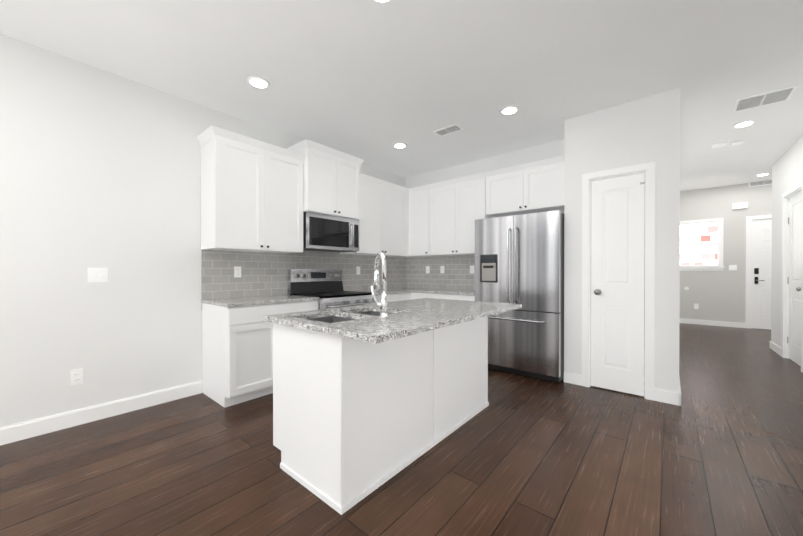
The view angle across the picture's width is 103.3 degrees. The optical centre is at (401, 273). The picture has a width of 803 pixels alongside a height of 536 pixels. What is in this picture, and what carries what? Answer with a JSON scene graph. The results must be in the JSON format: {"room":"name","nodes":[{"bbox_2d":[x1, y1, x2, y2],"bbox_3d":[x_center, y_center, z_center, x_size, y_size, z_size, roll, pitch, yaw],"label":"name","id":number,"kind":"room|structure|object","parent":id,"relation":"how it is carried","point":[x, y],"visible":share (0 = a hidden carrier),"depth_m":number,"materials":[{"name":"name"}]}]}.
{"room":"kitchen","nodes":[
{"label":"kitchen","id":0,"kind":"room"},
{"bbox_2d":[0,34,405,427],"bbox_3d":[-2.931,-0.226,1.961,0.120,2.770,9.420,0,0,40],"label":"wall","id":1,"kind":"structure","parent":0,"point":[99,168],"depth_m":2.49,"materials":[{"name":"paint"}]},
{"bbox_2d":[70,369,82,385],"bbox_3d":[-2.468,0.791,2.415,0.008,0.115,0.070,0,0,40],"label":"outlet","id":2,"kind":"object","parent":1,"relation":"attached to","point":[76,377],"visible":1,"depth_m":2.41,"materials":[{"name":"white plastic"}]},
{"bbox_2d":[87,268,107,281],"bbox_3d":[-2.392,0.015,2.501,0.010,0.115,0.116,0,0,40],"label":"switch plate","id":3,"kind":"object","parent":1,"relation":"attached to","point":[97,274],"visible":1,"depth_m":2.50,"materials":[{"name":"white plastic"}]},
{"bbox_2d":[0,381,201,445],"bbox_3d":[-3.918,1.107,0.690,0.013,0.117,6.196,0,0,40],"label":"baseboard","id":4,"kind":"structure","parent":1,"relation":"attached to","point":[31,428],"depth_m":2.47,"materials":[{"name":"white wood"}]},
{"bbox_2d":[196,125,304,253],"bbox_3d":[-1.502,-0.758,3.250,0.388,1.063,0.933,0,0,40],"label":"upper cabinet","id":5,"kind":"object","parent":1,"relation":"attached to","point":[251,194],"visible":1,"depth_m":3.06,"materials":[{"name":"white wood"}]},
{"bbox_2d":[201,250,404,309],"bbox_3d":[-0.927,-0.206,4.245,0.006,1.110,3.104,0,0,40],"label":"tile backsplash","id":6,"kind":"structure","parent":1,"relation":"attached to","point":[264,274],"depth_m":3.61,"materials":[{"name":"grey tile"}]},
{"bbox_2d":[234,266,240,277],"bbox_3d":[-1.705,-0.012,3.309,0.008,0.115,0.070,0,0,40],"label":"outlet","id":7,"kind":"object","parent":6,"relation":"attached to","point":[237,271],"visible":1,"depth_m":3.31,"materials":[{"name":"white plastic"}]},
{"bbox_2d":[356,266,359,273],"bbox_3d":[-0.624,-0.038,4.595,0.008,0.115,0.070,0,0,40],"label":"outlet","id":8,"kind":"object","parent":6,"relation":"attached to","point":[357,270],"visible":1,"depth_m":4.58,"materials":[{"name":"white plastic"}]},
{"bbox_2d":[286,139,364,219],"bbox_3d":[-0.920,-1.063,3.885,0.458,0.758,0.856,0,0,40],"label":"upper cabinet","id":9,"kind":"object","parent":1,"relation":"attached to","point":[332,181],"visible":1,"depth_m":3.70,"materials":[{"name":"white wood"}]},
{"bbox_2d":[303,211,358,251],"bbox_3d":[-0.928,-0.480,3.894,0.438,0.400,0.770,0,0,40],"label":"microwave","id":10,"kind":"object","parent":9,"relation":"attached to","point":[326,233],"visible":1,"depth_m":3.74,"materials":[{"name":"silver metal"}]},
{"bbox_2d":[340,173,407,256],"bbox_3d":[-0.394,-0.780,4.595,0.352,1.033,0.972,0,0,40],"label":"upper cabinet","id":11,"kind":"object","parent":1,"relation":"attached to","point":[384,224],"depth_m":4.48,"materials":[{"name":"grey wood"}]},
{"bbox_2d":[408,189,414,256],"bbox_3d":[0.043,-0.782,5.115,0.352,1.033,0.502,0,0,40],"label":"upper cabinet","id":12,"kind":"object","parent":1,"relation":"attached to","point":[408,189],"depth_m":4.93,"materials":[{"name":"grey wood"}]},
{"bbox_2d":[0,323,802,535],"bbox_3d":[1.255,1.189,1.974,6.520,0.060,14.820,0,0,40],"label":"floor","id":13,"kind":"structure","parent":0,"point":[718,451],"depth_m":1.88,"materials":[{"name":"brown wood"}]},
{"bbox_2d":[202,300,317,407],"bbox_3d":[-1.385,0.720,3.194,0.648,0.868,0.891,0,0,40],"label":"base cabinet","id":14,"kind":"object","parent":13,"relation":"on","point":[237,355],"visible":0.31,"depth_m":2.83,"materials":[{"name":"white wood"}]},
{"bbox_2d":[201,294,318,306],"bbox_3d":[-1.397,0.269,3.194,0.626,0.031,0.904,0,0,40],"label":"countertop","id":15,"kind":"structure","parent":14,"relation":"on","point":[248,301],"depth_m":3.05,"materials":[{"name":"stone"}]},
{"bbox_2d":[288,269,373,309],"bbox_3d":[-0.815,0.551,3.798,0.741,1.200,0.760,0,0,40],"label":"range","id":16,"kind":"object","parent":13,"relation":"on","point":[325,286],"visible":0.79,"depth_m":3.79,"materials":[{"name":"silver metal"}]},
{"bbox_2d":[263,252,521,514],"bbox_3d":[0.075,0.514,2.281,0.965,1.289,1.705,0,0,40],"label":"kitchen island","id":17,"kind":"object","parent":13,"relation":"on","point":[368,399],"visible":1,"depth_m":1.81,"materials":[{"name":"white wood"}]},
{"bbox_2d":[308,311,393,322],"bbox_3d":[-0.305,0.393,2.042,0.408,0.204,0.688,0,0,40],"label":"sink","id":18,"kind":"object","parent":17,"relation":"in","point":[328,317],"depth_m":2.12,"materials":[{"name":"silver metal"}]},
{"bbox_2d":[370,252,389,317],"bbox_3d":[-0.138,0.065,1.907,0.186,0.389,0.154,0,0,40],"label":"faucet","id":19,"kind":"object","parent":17,"relation":"on","point":[383,305],"depth_m":1.85,"materials":[{"name":"silver metal"}]},
{"bbox_2d":[374,293,411,303],"bbox_3d":[-0.346,0.714,4.449,0.622,0.868,0.831,0,0,40],"label":"base cabinet","id":20,"kind":"object","parent":13,"relation":"on","point":[399,297],"depth_m":4.20,"materials":[{"name":"white wood"}]},
{"bbox_2d":[353,289,410,294],"bbox_3d":[-0.358,0.263,4.428,0.629,0.031,0.790,0,0,40],"label":"countertop","id":21,"kind":"structure","parent":20,"relation":"on","point":[389,291],"depth_m":4.37,"materials":[{"name":"stone"}]},
{"bbox_2d":[387,287,474,295],"bbox_3d":[0.484,0.262,4.657,1.622,0.031,0.643,0,0,40],"label":"countertop","id":22,"kind":"structure","parent":20,"relation":"on","point":[413,290],"depth_m":4.43,"materials":[{"name":"stone"}]},
{"bbox_2d":[412,293,474,300],"bbox_3d":[0.710,0.714,4.465,1.023,0.868,0.648,0,0,40],"label":"base cabinet","id":23,"kind":"object","parent":13,"relation":"on","point":[441,296],"depth_m":4.22,"materials":[{"name":"grey wood"}]},
{"bbox_2d":[475,210,563,381],"bbox_3d":[1.441,0.251,3.790,0.950,1.800,0.695,0,0,40],"label":"refrigerator","id":24,"kind":"object","parent":13,"relation":"on","point":[519,259],"visible":0.81,"depth_m":3.49,"materials":[{"name":"grey metal"}]},
{"bbox_2d":[0,0,802,190],"bbox_3d":[1.255,-1.761,1.960,6.520,0.300,14.820,0,0,40],"label":"ceiling","id":25,"kind":"structure","parent":0,"point":[371,82],"depth_m":2.44,"materials":[{"name":"paint"}]},
{"bbox_2d":[247,76,269,88],"bbox_3d":[-1.206,-1.607,2.681,0.176,0.012,0.176,0,0,40],"label":"recessed light","id":26,"kind":"object","parent":25,"relation":"in","point":[259,82],"visible":1,"depth_m":2.67,"materials":[{"name":"white plastic"}]},
{"bbox_2d":[373,0,390,3],"bbox_3d":[-0.114,-1.603,1.806,0.176,0.012,0.176,0,0,40],"label":"recessed light","id":27,"kind":"object","parent":25,"relation":"in","point":[382,1],"visible":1,"depth_m":1.87,"materials":[{"name":"white plastic"}]},
{"bbox_2d":[393,142,406,147],"bbox_3d":[-0.019,-1.613,4.021,0.176,0.012,0.176,0,0,40],"label":"recessed light","id":28,"kind":"object","parent":25,"relation":"in","point":[399,145],"visible":0.98,"depth_m":4.00,"materials":[{"name":"white plastic"}]},
{"bbox_2d":[433,123,463,135],"bbox_3d":[0.526,-1.611,3.581,0.300,0.012,0.160,0,0,40],"label":"ceiling vent","id":29,"kind":"object","parent":25,"relation":"in","point":[449,129],"visible":0.98,"depth_m":3.56,"materials":[{"name":"grey metal"}]},
{"bbox_2d":[500,105,518,114],"bbox_3d":[1.068,-1.609,3.142,0.176,0.012,0.176,0,0,40],"label":"recessed light","id":30,"kind":"object","parent":25,"relation":"in","point":[509,109],"visible":1,"depth_m":3.13,"materials":[{"name":"white plastic"}]},
{"bbox_2d":[711,142,726,147],"bbox_3d":[3.986,-1.605,3.988,0.139,0.029,0.139,0,0,34],"label":"smoke detector","id":31,"kind":"object","parent":25,"relation":"attached to","point":[723,144],"depth_m":3.96,"materials":[{"name":"white plastic"}]},
{"bbox_2d":[730,140,743,145],"bbox_3d":[4.140,-1.604,3.923,0.119,0.029,0.119,0,0,34],"label":"smoke detector","id":32,"kind":"object","parent":25,"relation":"attached to","point":[734,143],"depth_m":3.90,"materials":[{"name":"white plastic"}]},
{"bbox_2d":[732,120,755,127],"bbox_3d":[3.702,-1.611,3.435,0.176,0.012,0.176,0,0,40],"label":"recessed light","id":33,"kind":"object","parent":25,"relation":"in","point":[743,123],"visible":0.98,"depth_m":3.42,"materials":[{"name":"white plastic"}]},
{"bbox_2d":[732,84,797,112],"bbox_3d":[3.349,-1.608,2.944,0.360,0.012,0.300,0,0,40],"label":"ceiling vent","id":34,"kind":"object","parent":25,"relation":"in","point":[767,98],"visible":1,"depth_m":2.93,"materials":[{"name":"grey metal"}]},
{"bbox_2d":[406,139,564,212],"bbox_3d":[1.103,-0.238,4.644,2.600,2.770,0.120,0,0,40],"label":"wall","id":35,"kind":"structure","parent":0,"point":[536,153],"depth_m":4.42,"materials":[{"name":"paint"}]},
{"bbox_2d":[409,185,432,256],"bbox_3d":[0.352,-0.781,4.930,0.400,1.033,0.388,0,0,40],"label":"upper cabinet","id":36,"kind":"object","parent":35,"relation":"attached to","point":[419,221],"visible":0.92,"depth_m":4.80,"materials":[{"name":"grey wood"}]},
{"bbox_2d":[405,255,474,289],"bbox_3d":[0.703,-0.209,4.898,1.600,1.110,0.006,0,0,40],"label":"tile backsplash","id":37,"kind":"structure","parent":35,"relation":"attached to","point":[456,275],"depth_m":4.96,"materials":[{"name":"grey tile"}]},
{"bbox_2d":[470,265,473,272],"bbox_3d":[1.026,-0.053,4.616,0.070,0.115,0.008,0,0,40],"label":"outlet","id":38,"kind":"object","parent":37,"relation":"attached to","point":[472,269],"visible":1,"depth_m":4.61,"materials":[{"name":"white plastic"}]},
{"bbox_2d":[428,172,493,255],"bbox_3d":[0.847,-0.779,4.513,0.885,1.033,0.388,0,0,40],"label":"upper cabinet","id":39,"kind":"object","parent":35,"relation":"attached to","point":[457,207],"visible":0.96,"depth_m":4.39,"materials":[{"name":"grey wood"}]},
{"bbox_2d":[485,155,564,217],"bbox_3d":[1.557,-1.021,3.914,0.961,0.543,0.388,0,0,40],"label":"upper cabinet","id":40,"kind":"object","parent":35,"relation":"attached to","point":[533,187],"visible":0.94,"depth_m":3.78,"materials":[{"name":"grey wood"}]},
{"bbox_2d":[564,94,659,389],"bbox_3d":[2.073,-0.231,3.149,0.810,2.770,0.120,0,0,40],"label":"wall","id":41,"kind":"structure","parent":0,"point":[641,131],"depth_m":3.18,"materials":[{"name":"paint"}]},
{"bbox_2d":[582,162,654,400],"bbox_3d":[2.091,0.073,3.086,0.584,2.162,0.176,0,0,40],"label":"door","id":42,"kind":"structure","parent":41,"relation":"attached to","point":[618,279],"depth_m":3.06,"materials":[{"name":"white wood"}]},
{"bbox_2d":[660,88,679,392],"bbox_3d":[4.292,-0.350,5.071,0.110,2.990,5.920,0,0,40],"label":"wall","id":43,"kind":"structure","parent":0,"point":[669,100],"depth_m":2.81,"materials":[{"name":"paint"}]},
{"bbox_2d":[676,376,680,405],"bbox_3d":[4.334,1.093,5.032,0.014,0.105,5.933,0,0,40],"label":"baseboard","id":44,"kind":"structure","parent":43,"relation":"attached to","point":[678,395],"depth_m":2.77,"materials":[{"name":"white wood"}]},
{"bbox_2d":[679,183,771,322],"bbox_3d":[7.227,-0.357,6.549,3.280,2.990,0.120,0,0,40],"label":"wall","id":45,"kind":"structure","parent":0,"point":[718,295],"depth_m":6.76,"materials":[{"name":"paint"}]},
{"bbox_2d":[680,218,724,270],"bbox_3d":[6.501,-0.617,7.112,1.032,1.127,0.150,0,0,40],"label":"window","id":46,"kind":"structure","parent":45,"relation":"in","point":[701,244],"depth_m":7.04,"materials":[{"name":"white glass"}]},
{"bbox_2d":[679,318,745,327],"bbox_3d":[6.682,1.084,6.925,1.130,0.105,0.013,0,0,40],"label":"baseboard","id":47,"kind":"structure","parent":45,"relation":"attached to","point":[688,321],"depth_m":6.87,"materials":[{"name":"white wood"}]},
{"bbox_2d":[729,265,736,269],"bbox_3d":[6.970,-0.115,6.680,0.116,0.115,0.010,0,0,40],"label":"light switch","id":48,"kind":"object","parent":45,"relation":"attached to","point":[732,267],"visible":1,"depth_m":6.68,"materials":[{"name":"white plastic"}]},
{"bbox_2d":[732,202,747,209],"bbox_3d":[7.031,-1.397,6.597,0.220,0.120,0.050,0,0,40],"label":"door chime","id":49,"kind":"object","parent":45,"relation":"attached to","point":[743,205],"visible":0.96,"depth_m":6.58,"materials":[{"name":"white plastic"}]},
{"bbox_2d":[745,215,771,329],"bbox_3d":[7.520,-0.013,6.215,1.070,2.306,0.105,0,0,40],"label":"door","id":50,"kind":"structure","parent":45,"relation":"attached to","point":[758,269],"depth_m":6.45,"materials":[{"name":"white wood"}]},
{"bbox_2d":[749,180,771,186],"bbox_3d":[7.290,-1.830,6.401,0.400,0.120,0.013,0,0,40],"label":"air vent","id":51,"kind":"object","parent":45,"relation":"in","point":[761,183],"visible":0.4,"depth_m":6.42,"materials":[{"name":"white metal"}]},
{"bbox_2d":[771,136,802,353],"bbox_3d":[1.694,-0.217,0.050,0.120,2.770,12.450,0,0,40],"label":"wall","id":52,"kind":"structure","parent":0,"point":[787,170],"depth_m":4.48,"materials":[{"name":"paint"}]},
{"bbox_2d":[770,341,780,355],"bbox_3d":[5.435,1.095,4.607,0.014,0.105,0.668,0,0,40],"label":"baseboard","id":53,"kind":"structure","parent":52,"relation":"attached to","point":[773,346],"depth_m":4.61,"materials":[{"name":"white wood"}]},
{"bbox_2d":[781,180,802,372],"bbox_3d":[4.968,0.034,3.975,0.160,2.232,0.894,0,0,40],"label":"door","id":54,"kind":"structure","parent":52,"relation":"attached to","point":[792,271],"depth_m":4.13,"materials":[{"name":"white wood"}]}
]}

